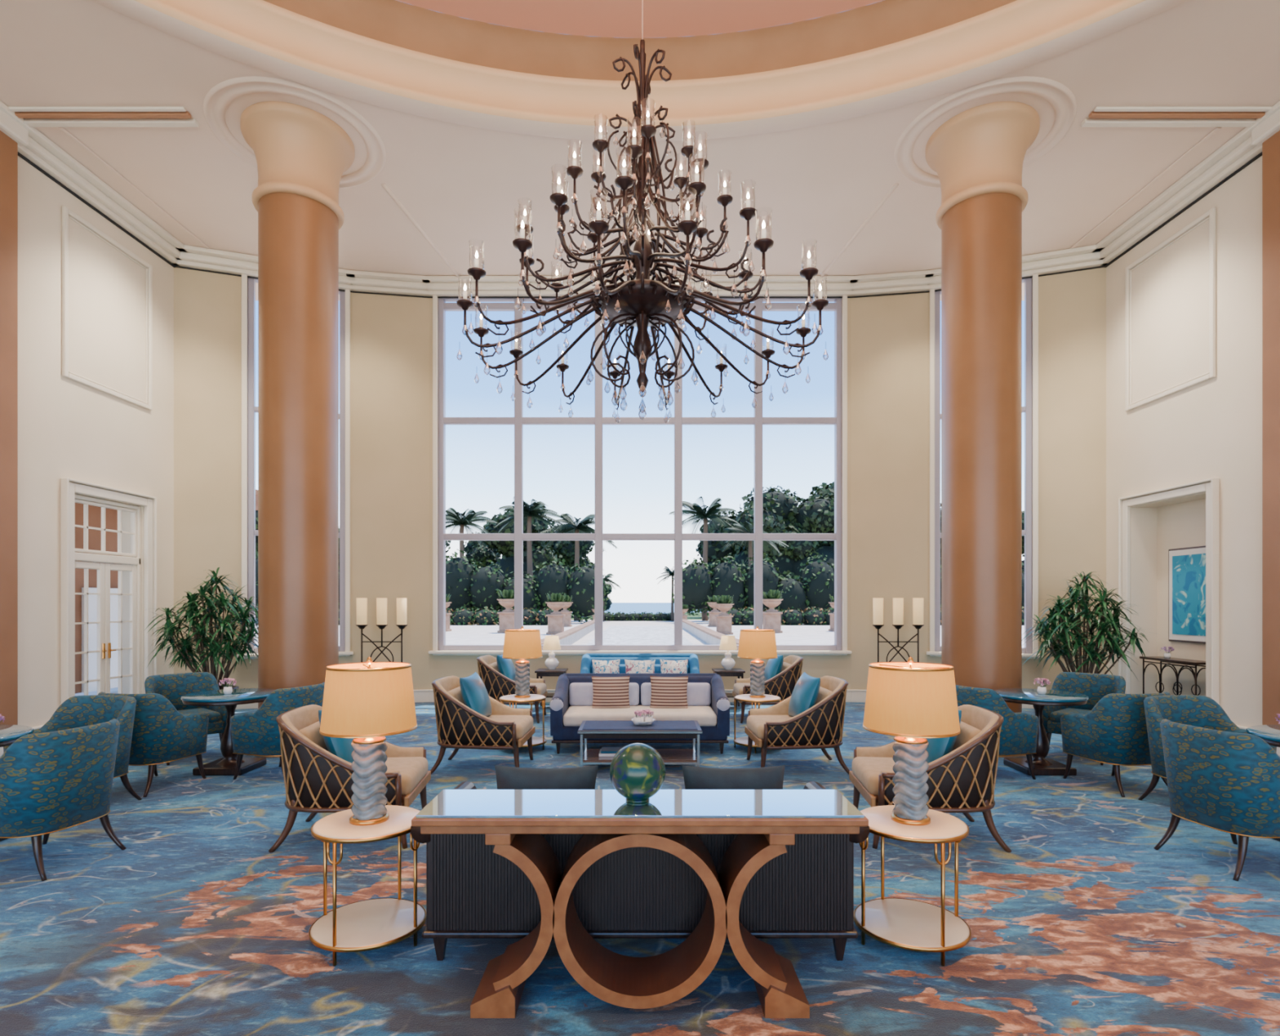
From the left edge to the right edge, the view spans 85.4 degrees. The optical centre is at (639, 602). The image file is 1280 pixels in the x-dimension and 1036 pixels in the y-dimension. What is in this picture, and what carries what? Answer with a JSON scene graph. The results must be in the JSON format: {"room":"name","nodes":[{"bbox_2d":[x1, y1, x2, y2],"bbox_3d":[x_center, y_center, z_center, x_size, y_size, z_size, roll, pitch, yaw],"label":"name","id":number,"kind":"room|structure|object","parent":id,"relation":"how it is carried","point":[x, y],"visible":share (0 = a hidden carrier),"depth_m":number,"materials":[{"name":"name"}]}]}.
{"room":"hotel lobby","nodes":[
{"label":"hotel lobby","id":0,"kind":"room"},
{"bbox_2d":[0,108,28,756],"bbox_3d":[-6.800,-1.780,7.100,0.240,6.820,1.000,0,0,0],"label":"column","id":1,"kind":"structure","parent":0,"point":[12,134],"depth_m":7.42,"materials":[{"name":"paint"}]},
{"bbox_2d":[17,155,173,727],"bbox_3d":[-7.070,-1.795,8.450,0.300,6.850,3.700,0,0,0],"label":"wall","id":2,"kind":"structure","parent":0,"point":[68,428],"depth_m":8.57,"materials":[{"name":"paint"}]},
{"bbox_2d":[0,100,187,267],"bbox_3d":[-6.780,-5.094,8.450,0.280,0.242,3.800,0,0,0],"label":"crown molding","id":3,"kind":"structure","parent":2,"relation":"attached to","point":[42,153],"depth_m":8.61,"materials":[{"name":"white paint"}]},
{"bbox_2d":[62,205,152,410],"bbox_3d":[-6.900,-3.730,9.050,0.040,2.040,1.500,0,0,0],"label":"trim","id":4,"kind":"structure","parent":2,"relation":"attached to","point":[66,211],"depth_m":8.84,"materials":[{"name":"beige paint"}]},
{"bbox_2d":[75,493,141,695],"bbox_3d":[-6.991,0.147,9.050,0.158,2.965,1.236,0,0,0],"label":"door","id":5,"kind":"structure","parent":2,"relation":"in","point":[132,562],"depth_m":9.09,"materials":[{"name":"beige wood"}]},
{"bbox_2d":[60,477,156,704],"bbox_3d":[-6.875,0.070,9.050,0.090,3.120,1.540,0,0,0],"label":"trim","id":6,"kind":"structure","parent":2,"relation":"attached to","point":[68,490],"depth_m":8.41,"materials":[{"name":"beige"}]},
{"bbox_2d":[75,488,257,693],"bbox_3d":[-8.750,-0.270,11.500,3.100,3.800,9.000,0,0,0],"label":"wall","id":7,"kind":"structure","parent":0,"point":[94,512],"depth_m":12.75,"materials":[{"name":"paint"}]},
{"bbox_2d":[173,265,352,688],"bbox_3d":[-5.822,-1.795,10.866,2.492,6.850,0.300,0,0,-20],"label":"wall","id":8,"kind":"structure","parent":0,"point":[207,305],"depth_m":10.46,"materials":[{"name":"paint"}]},
{"bbox_2d":[172,244,354,292],"bbox_3d":[-5.721,-5.097,10.594,2.552,0.236,0.280,0,0,-20],"label":"crown molding","id":9,"kind":"structure","parent":8,"relation":"attached to","point":[196,257],"depth_m":10.38,"materials":[{"name":"white paint"}]},
{"bbox_2d":[236,274,353,658],"bbox_3d":[-5.375,-2.140,10.893,1.630,6.000,0.280,0,0,-20],"label":"window","id":10,"kind":"structure","parent":8,"relation":"in","point":[249,409],"depth_m":10.77,"materials":[{"name":"grey paint"}]},
{"bbox_2d":[352,291,429,689],"bbox_3d":[-4.060,-1.795,11.398,1.227,6.850,0.300,0,0,-10],"label":"wall","id":11,"kind":"structure","parent":0,"point":[391,333],"depth_m":11.25,"materials":[{"name":"paint"}]},
{"bbox_2d":[346,270,430,297],"bbox_3d":[-4.011,-5.097,11.112,1.287,0.236,0.280,0,0,-10],"label":"crown molding","id":12,"kind":"structure","parent":11,"relation":"attached to","point":[369,282],"depth_m":11.09,"materials":[{"name":"white paint"}]},
{"bbox_2d":[75,619,1024,695],"bbox_3d":[0.000,1.790,35.000,160.000,0.100,70.000,0,0,0],"label":"ground","id":13,"kind":"structure","parent":0,"point":[476,634],"depth_m":37.43,"materials":[{"name":"white concrete"}]},
{"bbox_2d":[255,605,553,625],"bbox_3d":[-18.978,1.244,53.514,26.379,1.960,2.230,0,0,0],"label":"flower bed","id":14,"kind":"object","parent":13,"relation":"on","point":[464,616],"visible":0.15,"depth_m":52.84,"materials":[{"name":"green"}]},
{"bbox_2d":[255,549,609,622],"bbox_3d":[-19.093,-0.680,57.971,33.160,7.456,4.530,0,0,0],"label":"hedge","id":15,"kind":"object","parent":13,"relation":"on","point":[468,585],"visible":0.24,"depth_m":56.80,"materials":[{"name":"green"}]},
{"bbox_2d":[445,507,497,558],"bbox_3d":[-16.393,-3.530,63.986,6.280,10.606,5.848,0,0,0],"label":"palm tree","id":16,"kind":"object","parent":13,"relation":"on","point":[452,516],"visible":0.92,"depth_m":63.81,"materials":[{"name":"green plant"}]},
{"bbox_2d":[497,589,514,632],"bbox_3d":[-7.600,0.497,40.000,1.276,2.485,1.276,0,0,0],"label":"stone urn","id":17,"kind":"object","parent":13,"relation":"on","point":[506,617],"visible":0.77,"depth_m":39.56,"materials":[{"name":"beige stone"}]},
{"bbox_2d":[494,496,564,582],"bbox_3d":[-10.483,-4.164,65.998,6.550,11.879,7.034,0,0,33],"label":"palm tree","id":18,"kind":"object","parent":13,"relation":"on","point":[536,509],"visible":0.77,"depth_m":65.78,"materials":[{"name":"green plant"}]},
{"bbox_2d":[545,592,566,634],"bbox_3d":[-4.600,0.610,38.000,1.160,2.259,1.160,0,0,0],"label":"stone urn","id":19,"kind":"object","parent":13,"relation":"on","point":[556,619],"visible":0.96,"depth_m":37.60,"materials":[{"name":"beige stone"}]},
{"bbox_2d":[539,513,617,620],"bbox_3d":[-5.873,-3.310,66.115,7.362,10.175,7.225,0,0,8],"label":"palm tree","id":20,"kind":"object","parent":13,"relation":"on","point":[571,526],"visible":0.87,"depth_m":65.61,"materials":[{"name":"green plant"}]},
{"bbox_2d":[604,611,674,621],"bbox_3d":[0.047,1.491,65.992,8.613,1.354,1.942,0,0,0],"label":"hedge","id":21,"kind":"object","parent":13,"relation":"on","point":[618,616],"visible":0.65,"depth_m":65.34,"materials":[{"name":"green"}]},
{"bbox_2d":[586,626,693,644],"bbox_3d":[0.000,1.730,34.000,4.400,0.020,34.000,0,0,0],"label":"garden path","id":22,"kind":"object","parent":13,"relation":"on","point":[612,635],"visible":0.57,"depth_m":35.22,"materials":[{"name":"white concrete"}]},
{"bbox_2d":[669,496,739,620],"bbox_3d":[6.195,-4.059,66.016,6.908,11.667,6.433,0,0,8],"label":"palm tree","id":23,"kind":"object","parent":13,"relation":"on","point":[699,513],"visible":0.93,"depth_m":65.73,"materials":[{"name":"green plant"}]},
{"bbox_2d":[682,619,739,644],"bbox_3d":[3.044,1.472,32.989,0.766,0.525,32.142,0,0,-1],"label":"balustrade","id":24,"kind":"object","parent":13,"relation":"on","point":[711,637],"visible":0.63,"depth_m":30.69,"materials":[{"name":"stone"}]},
{"bbox_2d":[714,595,733,634],"bbox_3d":[4.600,0.667,38.000,1.102,2.146,1.102,0,0,0],"label":"stone urn","id":25,"kind":"object","parent":13,"relation":"on","point":[723,604],"visible":0.98,"depth_m":37.62,"materials":[{"name":"beige stone"}]},
{"bbox_2d":[721,520,787,565],"bbox_3d":[10.447,-2.850,64.852,6.568,9.250,6.693,0,0,33],"label":"palm tree","id":26,"kind":"object","parent":13,"relation":"on","point":[737,529],"visible":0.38,"depth_m":64.75,"materials":[{"name":"green plant"}]},
{"bbox_2d":[762,589,782,632],"bbox_3d":[7.600,0.497,40.000,1.276,2.485,1.276,0,0,0],"label":"stone urn","id":27,"kind":"object","parent":13,"relation":"on","point":[771,617],"visible":0.93,"depth_m":39.56,"materials":[{"name":"beige stone"}]},
{"bbox_2d":[670,552,1024,616],"bbox_3d":[19.020,-0.891,58.121,32.952,7.029,3.956,0,0,1],"label":"hedge","id":28,"kind":"object","parent":13,"relation":"on","point":[815,587],"visible":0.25,"depth_m":57.30,"materials":[{"name":"green plant"}]},
{"bbox_2d":[725,606,1024,625],"bbox_3d":[19.244,1.204,53.514,26.424,2.021,2.184,0,0,0],"label":"flower bed","id":29,"kind":"object","parent":13,"relation":"on","point":[813,616],"visible":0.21,"depth_m":52.81,"materials":[{"name":"green plant"}]},
{"bbox_2d":[0,702,1279,1035],"bbox_3d":[0.000,1.680,2.200,15.600,0.100,18.600,0,0,0],"label":"floor","id":30,"kind":"structure","parent":0,"point":[194,927],"depth_m":3.44,"materials":[{"name":"blue carpet"}]},
{"bbox_2d":[0,724,33,841],"bbox_3d":[-4.580,1.258,4.620,0.820,0.745,0.820,0,0,0],"label":"pedestal table","id":31,"kind":"object","parent":30,"relation":"on","point":[9,734],"visible":0.7,"depth_m":4.72,"materials":[{"name":"blue"}]},
{"bbox_2d":[0,719,126,881],"bbox_3d":[-3.752,1.204,4.375,0.658,0.866,0.681,0,0,10],"label":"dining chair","id":32,"kind":"object","parent":30,"relation":"on","point":[57,780],"visible":1,"depth_m":4.16,"materials":[{"name":"teal fabric"}]},
{"bbox_2d":[3,694,142,799],"bbox_3d":[-4.435,1.204,5.468,0.681,0.866,0.658,0,0,10],"label":"dining chair","id":33,"kind":"object","parent":30,"relation":"on","point":[77,711],"visible":0.34,"depth_m":5.65,"materials":[{"name":"teal fabric"}]},
{"bbox_2d":[97,691,208,797],"bbox_3d":[-4.345,1.204,6.162,0.681,0.866,0.658,0,0,10],"label":"dining chair","id":34,"kind":"object","parent":30,"relation":"on","point":[161,734],"visible":0.69,"depth_m":5.93,"materials":[{"name":"teal fabric"}]},
{"bbox_2d":[144,671,226,765],"bbox_3d":[-4.802,1.204,7.348,0.658,0.866,0.681,0,0,40],"label":"dining chair","id":35,"kind":"object","parent":30,"relation":"on","point":[172,686],"visible":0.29,"depth_m":7.46,"materials":[{"name":"teal fabric"}]},
{"bbox_2d":[144,567,257,689],"bbox_3d":[-5.833,0.571,9.502,1.554,2.117,1.591,0,0,34],"label":"dracaena","id":36,"kind":"object","parent":30,"relation":"on","point":[199,631],"visible":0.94,"depth_m":9.30,"materials":[{"name":"green plant"}]},
{"bbox_2d":[180,688,275,775],"bbox_3d":[-3.980,1.258,6.750,0.820,0.745,0.820,0,0,0],"label":"pedestal table","id":37,"kind":"object","parent":30,"relation":"on","point":[225,766],"visible":0.78,"depth_m":6.64,"materials":[{"name":"blue"}]},
{"bbox_2d":[230,682,324,779],"bbox_3d":[-3.353,1.204,6.541,0.658,0.866,0.681,0,0,18],"label":"dining chair","id":38,"kind":"object","parent":30,"relation":"on","point":[257,733],"visible":0.45,"depth_m":6.25,"materials":[{"name":"teal fabric"}]},
{"bbox_2d":[240,101,354,757],"bbox_3d":[-3.830,-1.795,7.800,1.150,6.850,1.150,0,0,0],"label":"column","id":39,"kind":"structure","parent":30,"relation":"on","point":[302,155],"depth_m":7.45,"materials":[{"name":"brown paint"}]},
{"bbox_2d":[268,704,431,852],"bbox_3d":[-2.017,1.178,4.896,0.914,0.926,0.873,0,0,-6],"label":"armchair","id":40,"kind":"object","parent":30,"relation":"on","point":[317,771],"visible":0.67,"depth_m":4.53,"materials":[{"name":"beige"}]},
{"bbox_2d":[308,804,426,965],"bbox_3d":[-1.310,1.341,3.360,0.532,0.578,0.532,0,0,0],"label":"round side table","id":41,"kind":"object","parent":30,"relation":"on","point":[366,925],"visible":0.9,"depth_m":3.28,"materials":[{"name":"beige stone"}]},
{"bbox_2d":[319,656,417,825],"bbox_3d":[-1.310,0.657,3.360,0.441,0.790,0.441,0,0,0],"label":"table lamp","id":42,"kind":"object","parent":41,"relation":"on","point":[367,702],"visible":1,"depth_m":3.24,"materials":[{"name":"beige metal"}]},
{"bbox_2d":[355,597,407,662],"bbox_3d":[-4.000,0.784,10.750,0.790,1.707,0.339,0,0,0],"label":"candelabra","id":43,"kind":"object","parent":30,"relation":"on","point":[362,602],"visible":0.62,"depth_m":10.70,"materials":[{"name":"black metal"}]},
{"bbox_2d":[430,671,535,774],"bbox_3d":[-1.557,1.178,6.861,0.914,0.926,0.873,0,0,2],"label":"armchair","id":44,"kind":"object","parent":30,"relation":"on","point":[467,717],"visible":1,"depth_m":6.52,"materials":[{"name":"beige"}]},
{"bbox_2d":[476,654,547,723],"bbox_3d":[-1.797,1.178,9.700,0.914,0.926,0.873,0,0,0],"label":"armchair","id":45,"kind":"object","parent":30,"relation":"on","point":[497,674],"visible":0.62,"depth_m":9.35,"materials":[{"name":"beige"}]},
{"bbox_2d":[498,693,546,753],"bbox_3d":[-1.310,1.341,7.740,0.532,0.578,0.532,0,0,0],"label":"round side table","id":46,"kind":"object","parent":30,"relation":"on","point":[536,741],"visible":0.56,"depth_m":7.67,"materials":[{"name":"beige stone"}]},
{"bbox_2d":[502,626,542,697],"bbox_3d":[-1.310,0.657,7.740,0.441,0.790,0.441,0,0,0],"label":"table lamp","id":47,"kind":"object","parent":46,"relation":"on","point":[522,644],"visible":1,"depth_m":7.61,"materials":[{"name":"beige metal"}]},
{"bbox_2d":[411,789,868,1017],"bbox_3d":[0.000,1.232,2.910,1.790,0.795,0.400,0,0,0],"label":"console table","id":48,"kind":"object","parent":30,"relation":"on","point":[514,821],"visible":1,"depth_m":2.75,"materials":[{"name":"brown wood"}]},
{"bbox_2d":[609,742,665,803],"bbox_3d":[-0.010,0.715,2.930,0.236,0.238,0.236,0,0,0],"label":"glass orb","id":49,"kind":"object","parent":48,"relation":"on","point":[637,771],"visible":1,"depth_m":2.85,"materials":[{"name":"green glass"}]},
{"bbox_2d":[410,764,869,960],"bbox_3d":[0.000,1.206,3.527,2.077,0.848,0.845,0,0,0],"label":"sofa","id":50,"kind":"object","parent":30,"relation":"on","point":[806,891],"visible":0.51,"depth_m":3.13,"materials":[{"name":"black fabric"}]},
{"bbox_2d":[549,673,730,753],"bbox_3d":[0.000,1.232,7.826,1.934,0.795,0.836,0,0,0],"label":"settee","id":51,"kind":"object","parent":30,"relation":"on","point":[577,698],"visible":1,"depth_m":7.81,"materials":[{"name":"blue fabric"}]},
{"bbox_2d":[577,720,702,766],"bbox_3d":[0.000,1.418,6.848,1.180,0.424,0.564,0,0,0],"label":"coffee table","id":52,"kind":"object","parent":30,"relation":"on","point":[588,729],"visible":0.81,"depth_m":6.66,"materials":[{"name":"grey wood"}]},
{"bbox_2d":[580,653,699,673],"bbox_3d":[0.000,1.202,10.208,1.764,0.855,0.840,0,0,0],"label":"settee","id":53,"kind":"object","parent":30,"relation":"on","point":[591,663],"visible":0.35,"depth_m":10.28,"materials":[{"name":"teal fabric"}]},
{"bbox_2d":[733,693,781,753],"bbox_3d":[1.310,1.341,7.740,0.532,0.578,0.532,0,0,0],"label":"round side table","id":54,"kind":"object","parent":30,"relation":"on","point":[743,741],"visible":0.54,"depth_m":7.64,"materials":[{"name":"beige stone"}]},
{"bbox_2d":[737,626,777,697],"bbox_3d":[1.310,0.657,7.740,0.441,0.790,0.441,0,0,0],"label":"table lamp","id":55,"kind":"object","parent":54,"relation":"on","point":[757,644],"visible":1,"depth_m":7.61,"materials":[{"name":"beige fabric"}]},
{"bbox_2d":[732,654,803,723],"bbox_3d":[1.797,1.178,9.700,0.914,0.926,0.873,0,0,0],"label":"armchair","id":56,"kind":"object","parent":30,"relation":"on","point":[782,674],"visible":0.52,"depth_m":9.35,"materials":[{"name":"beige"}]},
{"bbox_2d":[744,671,849,774],"bbox_3d":[1.557,1.178,6.861,0.914,0.926,0.873,0,0,-2],"label":"armchair","id":57,"kind":"object","parent":30,"relation":"on","point":[812,717],"visible":1,"depth_m":6.52,"materials":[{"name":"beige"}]},
{"bbox_2d":[872,597,924,662],"bbox_3d":[4.000,0.784,10.750,0.790,1.707,0.339,0,0,0],"label":"candelabra","id":58,"kind":"object","parent":30,"relation":"on","point":[877,602],"visible":0.67,"depth_m":10.70,"materials":[{"name":"black metal"}]},
{"bbox_2d":[853,804,971,966],"bbox_3d":[1.310,1.341,3.360,0.532,0.578,0.532,0,0,-26],"label":"round side table","id":59,"kind":"object","parent":30,"relation":"on","point":[913,925],"visible":0.83,"depth_m":3.28,"materials":[{"name":"beige stone"}]},
{"bbox_2d":[862,656,960,825],"bbox_3d":[1.310,0.657,3.360,0.441,0.790,0.441,0,0,0],"label":"table lamp","id":60,"kind":"object","parent":59,"relation":"on","point":[912,702],"visible":1,"depth_m":3.24,"materials":[{"name":"beige fabric"}]},
{"bbox_2d":[848,704,1011,852],"bbox_3d":[2.017,1.178,4.896,0.914,0.926,0.873,0,0,6],"label":"armchair","id":61,"kind":"object","parent":30,"relation":"on","point":[962,771],"visible":0.74,"depth_m":4.53,"materials":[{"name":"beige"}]},
{"bbox_2d":[925,101,1039,757],"bbox_3d":[3.830,-1.795,7.800,1.150,6.850,1.150,0,0,0],"label":"column","id":62,"kind":"structure","parent":30,"relation":"on","point":[977,155],"depth_m":7.45,"materials":[{"name":"brown paint"}]},
{"bbox_2d":[955,684,1038,779],"bbox_3d":[3.253,1.204,6.541,0.658,0.866,0.681,0,0,-18],"label":"dining chair","id":63,"kind":"object","parent":30,"relation":"on","point":[1019,731],"visible":0.33,"depth_m":6.25,"materials":[{"name":"teal fabric"}]},
{"bbox_2d":[994,688,1088,775],"bbox_3d":[3.880,1.258,6.750,0.820,0.745,0.820,0,0,0],"label":"pedestal table","id":64,"kind":"object","parent":30,"relation":"on","point":[1042,766],"visible":0.85,"depth_m":6.65,"materials":[{"name":"blue"}]},
{"bbox_2d":[1042,671,1125,765],"bbox_3d":[4.702,1.204,7.348,0.658,0.866,0.681,0,0,-40],"label":"dining chair","id":65,"kind":"object","parent":30,"relation":"on","point":[1095,686],"visible":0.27,"depth_m":7.46,"materials":[{"name":"teal fabric"}]},
{"bbox_2d":[1022,571,1155,678],"bbox_3d":[6.012,0.589,9.373,1.455,2.082,1.571,0,0,-8],"label":"dracaena","id":66,"kind":"object","parent":30,"relation":"on","point":[1060,614],"visible":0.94,"depth_m":9.21,"materials":[{"name":"green plant"}]},
{"bbox_2d":[1060,692,1170,797],"bbox_3d":[4.245,1.204,6.162,0.681,0.866,0.658,0,0,-10],"label":"dining chair","id":67,"kind":"object","parent":30,"relation":"on","point":[1114,732],"visible":0.72,"depth_m":5.90,"materials":[{"name":"teal fabric"}]},
{"bbox_2d":[1139,656,1205,695],"bbox_3d":[7.050,1.188,9.100,0.300,0.885,0.980,0,0,0],"label":"console","id":68,"kind":"object","parent":30,"relation":"on","point":[1175,660],"visible":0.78,"depth_m":9.10,"materials":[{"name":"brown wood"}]},
{"bbox_2d":[1137,694,1276,799],"bbox_3d":[4.435,1.204,5.468,0.681,0.866,0.658,0,0,-10],"label":"dining chair","id":69,"kind":"object","parent":30,"relation":"on","point":[1201,711],"visible":0.27,"depth_m":5.65,"materials":[{"name":"teal fabric"}]},
{"bbox_2d":[1153,719,1279,881],"bbox_3d":[3.752,1.204,4.375,0.658,0.866,0.681,0,0,-10],"label":"dining chair","id":70,"kind":"object","parent":30,"relation":"on","point":[1221,780],"visible":1,"depth_m":4.16,"materials":[{"name":"teal fabric"}]},
{"bbox_2d":[1246,724,1279,841],"bbox_3d":[4.580,1.258,4.620,0.820,0.745,0.820,0,0,0],"label":"pedestal table","id":71,"kind":"object","parent":30,"relation":"on","point":[1270,734],"visible":0.7,"depth_m":4.72,"materials":[{"name":"blue"}]},
{"bbox_2d":[0,0,1279,300],"bbox_3d":[0.000,-5.220,2.500,16.400,0.001,19.000,0,0,0],"label":"ceiling","id":72,"kind":"structure","parent":0,"point":[460,184],"depth_m":8.26,"materials":[{"name":"paint"}]},
{"bbox_2d":[8,106,208,248],"bbox_3d":[-5.800,-5.200,8.748,2.000,0.050,2.905,0,0,0],"label":"trim","id":73,"kind":"structure","parent":72,"relation":"attached to","point":[60,117],"depth_m":7.42,"materials":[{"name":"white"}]},
{"bbox_2d":[203,75,386,188],"bbox_3d":[-3.830,-5.207,7.800,1.840,0.035,1.840,0,0,0],"label":"trim","id":74,"kind":"structure","parent":72,"relation":"attached to","point":[215,102],"depth_m":7.37,"materials":[{"name":"paint"}]},
{"bbox_2d":[92,0,1187,141],"bbox_3d":[0.000,-5.890,0.800,14.800,1.400,14.800,0,0,0],"label":"trim","id":75,"kind":"structure","parent":72,"relation":"attached to","point":[394,55],"depth_m":7.39,"materials":[{"name":"paint"}]},
{"bbox_2d":[893,75,1076,188],"bbox_3d":[3.830,-5.207,7.800,1.840,0.035,1.840,0,0,0],"label":"trim","id":76,"kind":"structure","parent":72,"relation":"attached to","point":[1064,102],"depth_m":7.37,"materials":[{"name":"paint"}]},
{"bbox_2d":[1071,106,1271,248],"bbox_3d":[5.800,-5.200,8.748,2.000,0.050,2.905,0,0,0],"label":"trim","id":77,"kind":"structure","parent":72,"relation":"attached to","point":[1218,117],"depth_m":7.42,"materials":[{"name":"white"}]},
{"bbox_2d":[396,0,883,37],"bbox_3d":[0.000,-6.845,0.800,14.600,0.510,14.600,0,0,0],"label":"ceiling","id":78,"kind":"structure","parent":0,"point":[594,18],"depth_m":7.79,"materials":[{"name":"paint"}]},
{"bbox_2d":[456,0,828,423],"bbox_3d":[0.020,-4.271,5.600,2.857,5.598,2.853,0,0,0],"label":"chandelier","id":79,"kind":"object","parent":78,"relation":"hanging from","point":[642,302],"visible":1,"depth_m":5.46,"materials":[{"name":"brown metal"}]},
{"bbox_2d":[429,297,850,688],"bbox_3d":[0.000,-1.795,11.500,6.900,6.850,0.300,0,0,0],"label":"wall","id":80,"kind":"structure","parent":0,"point":[440,666],"depth_m":11.35,"materials":[{"name":"paint"}]},
{"bbox_2d":[428,295,851,655],"bbox_3d":[0.000,-2.140,11.370,6.860,6.000,0.280,0,0,0],"label":"window","id":81,"kind":"structure","parent":80,"relation":"in","point":[518,420],"depth_m":11.38,"materials":[{"name":"grey paint"}]},
{"bbox_2d":[422,275,857,297],"bbox_3d":[0.000,-5.097,11.210,7.000,0.236,0.280,0,0,0],"label":"crown molding","id":82,"kind":"structure","parent":80,"relation":"attached to","point":[442,286],"depth_m":11.18,"materials":[{"name":"white paint"}]},
{"bbox_2d":[571,612,708,619],"bbox_3d":[0.000,1.810,95.000,242.000,0.100,52.000,0,0,0],"label":"lawn","id":83,"kind":"structure","parent":0,"point":[689,617],"depth_m":85.43,"materials":[{"name":"green plant"}]},
{"bbox_2d":[463,531,502,614],"bbox_3d":[-19.314,-3.186,84.106,7.632,10.799,9.853,0,0,-25],"label":"broadleaf tree","id":84,"kind":"object","parent":83,"relation":"on","point":[482,553],"visible":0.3,"depth_m":80.41,"materials":[{"name":"green plant"}]},
{"bbox_2d":[480,507,573,611],"bbox_3d":[-12.561,-4.250,76.154,10.969,12.856,9.227,0,0,0],"label":"broadleaf tree","id":85,"kind":"object","parent":83,"relation":"on","point":[505,548],"visible":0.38,"depth_m":73.14,"materials":[{"name":"green plant"}]},
{"bbox_2d":[547,524,594,616],"bbox_3d":[-9.150,-3.660,84.030,8.489,11.828,10.091,0,0,33],"label":"broadleaf tree","id":86,"kind":"object","parent":83,"relation":"on","point":[566,550],"visible":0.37,"depth_m":80.98,"materials":[{"name":"green plant"}]},
{"bbox_2d":[695,511,746,611],"bbox_3d":[9.756,-4.130,79.840,10.969,12.856,9.227,0,0,37],"label":"broadleaf tree","id":87,"kind":"object","parent":83,"relation":"on","point":[714,547],"visible":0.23,"depth_m":77.24,"materials":[{"name":"green plant"}]},
{"bbox_2d":[728,485,803,577],"bbox_3d":[14.299,-5.211,76.421,10.763,15.229,13.896,0,0,21],"label":"broadleaf tree","id":88,"kind":"object","parent":83,"relation":"on","point":[777,504],"visible":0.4,"depth_m":72.14,"materials":[{"name":"green plant"}]},
{"bbox_2d":[782,493,834,609],"bbox_3d":[19.332,-4.648,74.309,12.332,13.743,9.785,0,0,0],"label":"broadleaf tree","id":89,"kind":"object","parent":83,"relation":"on","point":[816,514],"visible":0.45,"depth_m":71.61,"materials":[{"name":"green plant"}]},
{"bbox_2d":[850,291,927,689],"bbox_3d":[4.060,-1.795,11.398,1.227,6.850,0.300,0,0,10],"label":"wall","id":90,"kind":"structure","parent":0,"point":[889,333],"depth_m":11.26,"materials":[{"name":"paint"}]},
{"bbox_2d":[849,270,933,297],"bbox_3d":[4.011,-5.097,11.112,1.287,0.236,0.280,0,0,10],"label":"crown molding","id":91,"kind":"structure","parent":90,"relation":"attached to","point":[910,282],"depth_m":11.09,"materials":[{"name":"white paint"}]},
{"bbox_2d":[927,265,1106,689],"bbox_3d":[5.822,-1.795,10.866,2.492,6.850,0.300,0,0,20],"label":"wall","id":92,"kind":"structure","parent":0,"point":[1072,305],"depth_m":10.47,"materials":[{"name":"paint"}]},
{"bbox_2d":[926,274,1042,658],"bbox_3d":[5.373,-2.140,10.893,1.630,6.000,0.280,0,0,20],"label":"window","id":93,"kind":"structure","parent":92,"relation":"in","point":[1030,409],"depth_m":10.68,"materials":[{"name":"grey paint"}]},
{"bbox_2d":[924,244,1106,292],"bbox_3d":[5.721,-5.097,10.594,2.552,0.236,0.280,0,0,20],"label":"crown molding","id":94,"kind":"structure","parent":92,"relation":"attached to","point":[1082,257],"depth_m":10.38,"materials":[{"name":"white paint"}]},
{"bbox_2d":[1106,155,1262,727],"bbox_3d":[7.070,-1.795,8.450,0.300,6.850,3.700,0,0,0],"label":"wall","id":95,"kind":"structure","parent":0,"point":[1211,428],"depth_m":8.57,"materials":[{"name":"paint"}]},
{"bbox_2d":[1118,477,1219,704],"bbox_3d":[6.875,0.070,9.100,0.090,3.120,1.640,0,0,0],"label":"trim","id":96,"kind":"structure","parent":95,"relation":"attached to","point":[1211,489],"depth_m":8.39,"materials":[{"name":"beige"}]},
{"bbox_2d":[1124,207,1215,411],"bbox_3d":[6.900,-3.730,9.090,0.040,2.040,1.520,0,0,0],"label":"trim","id":97,"kind":"structure","parent":95,"relation":"attached to","point":[1211,213],"depth_m":8.88,"materials":[{"name":"beige paint"}]},
{"bbox_2d":[1152,497,1205,696],"bbox_3d":[7.275,0.030,9.100,0.150,3.200,1.600,0,0,0],"label":"wall niche","id":98,"kind":"object","parent":95,"relation":"in","point":[1179,525],"visible":0.16,"depth_m":9.53,"materials":[{"name":"paint"}]},
{"bbox_2d":[1168,545,1205,644],"bbox_3d":[7.264,-0.100,9.140,0.046,1.260,0.780,0,0,0],"label":"framed painting","id":99,"kind":"object","parent":98,"relation":"attached to","point":[1186,566],"visible":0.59,"depth_m":9.19,"materials":[{"name":"blue paper"}]},
{"bbox_2d":[1092,100,1279,267],"bbox_3d":[6.780,-5.094,8.450,0.280,0.242,3.800,0,0,0],"label":"crown molding","id":100,"kind":"structure","parent":95,"relation":"attached to","point":[1237,153],"depth_m":8.60,"materials":[{"name":"white paint"}]},
{"bbox_2d":[1251,108,1279,756],"bbox_3d":[6.800,-1.780,7.100,0.240,6.820,1.000,0,0,0],"label":"column","id":101,"kind":"structure","parent":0,"point":[1267,134],"depth_m":7.43,"materials":[{"name":"paint"}]},
{"label":"outside","id":102,"kind":"structure","parent":0,"visible":0},
{"bbox_2d":[604,602,697,614],"bbox_3d":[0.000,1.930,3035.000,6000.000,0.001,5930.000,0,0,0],"label":"sea","id":103,"kind":"structure","parent":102,"point":[654,607],"depth_m":251.96,"materials":[{"name":"blue liquid"}]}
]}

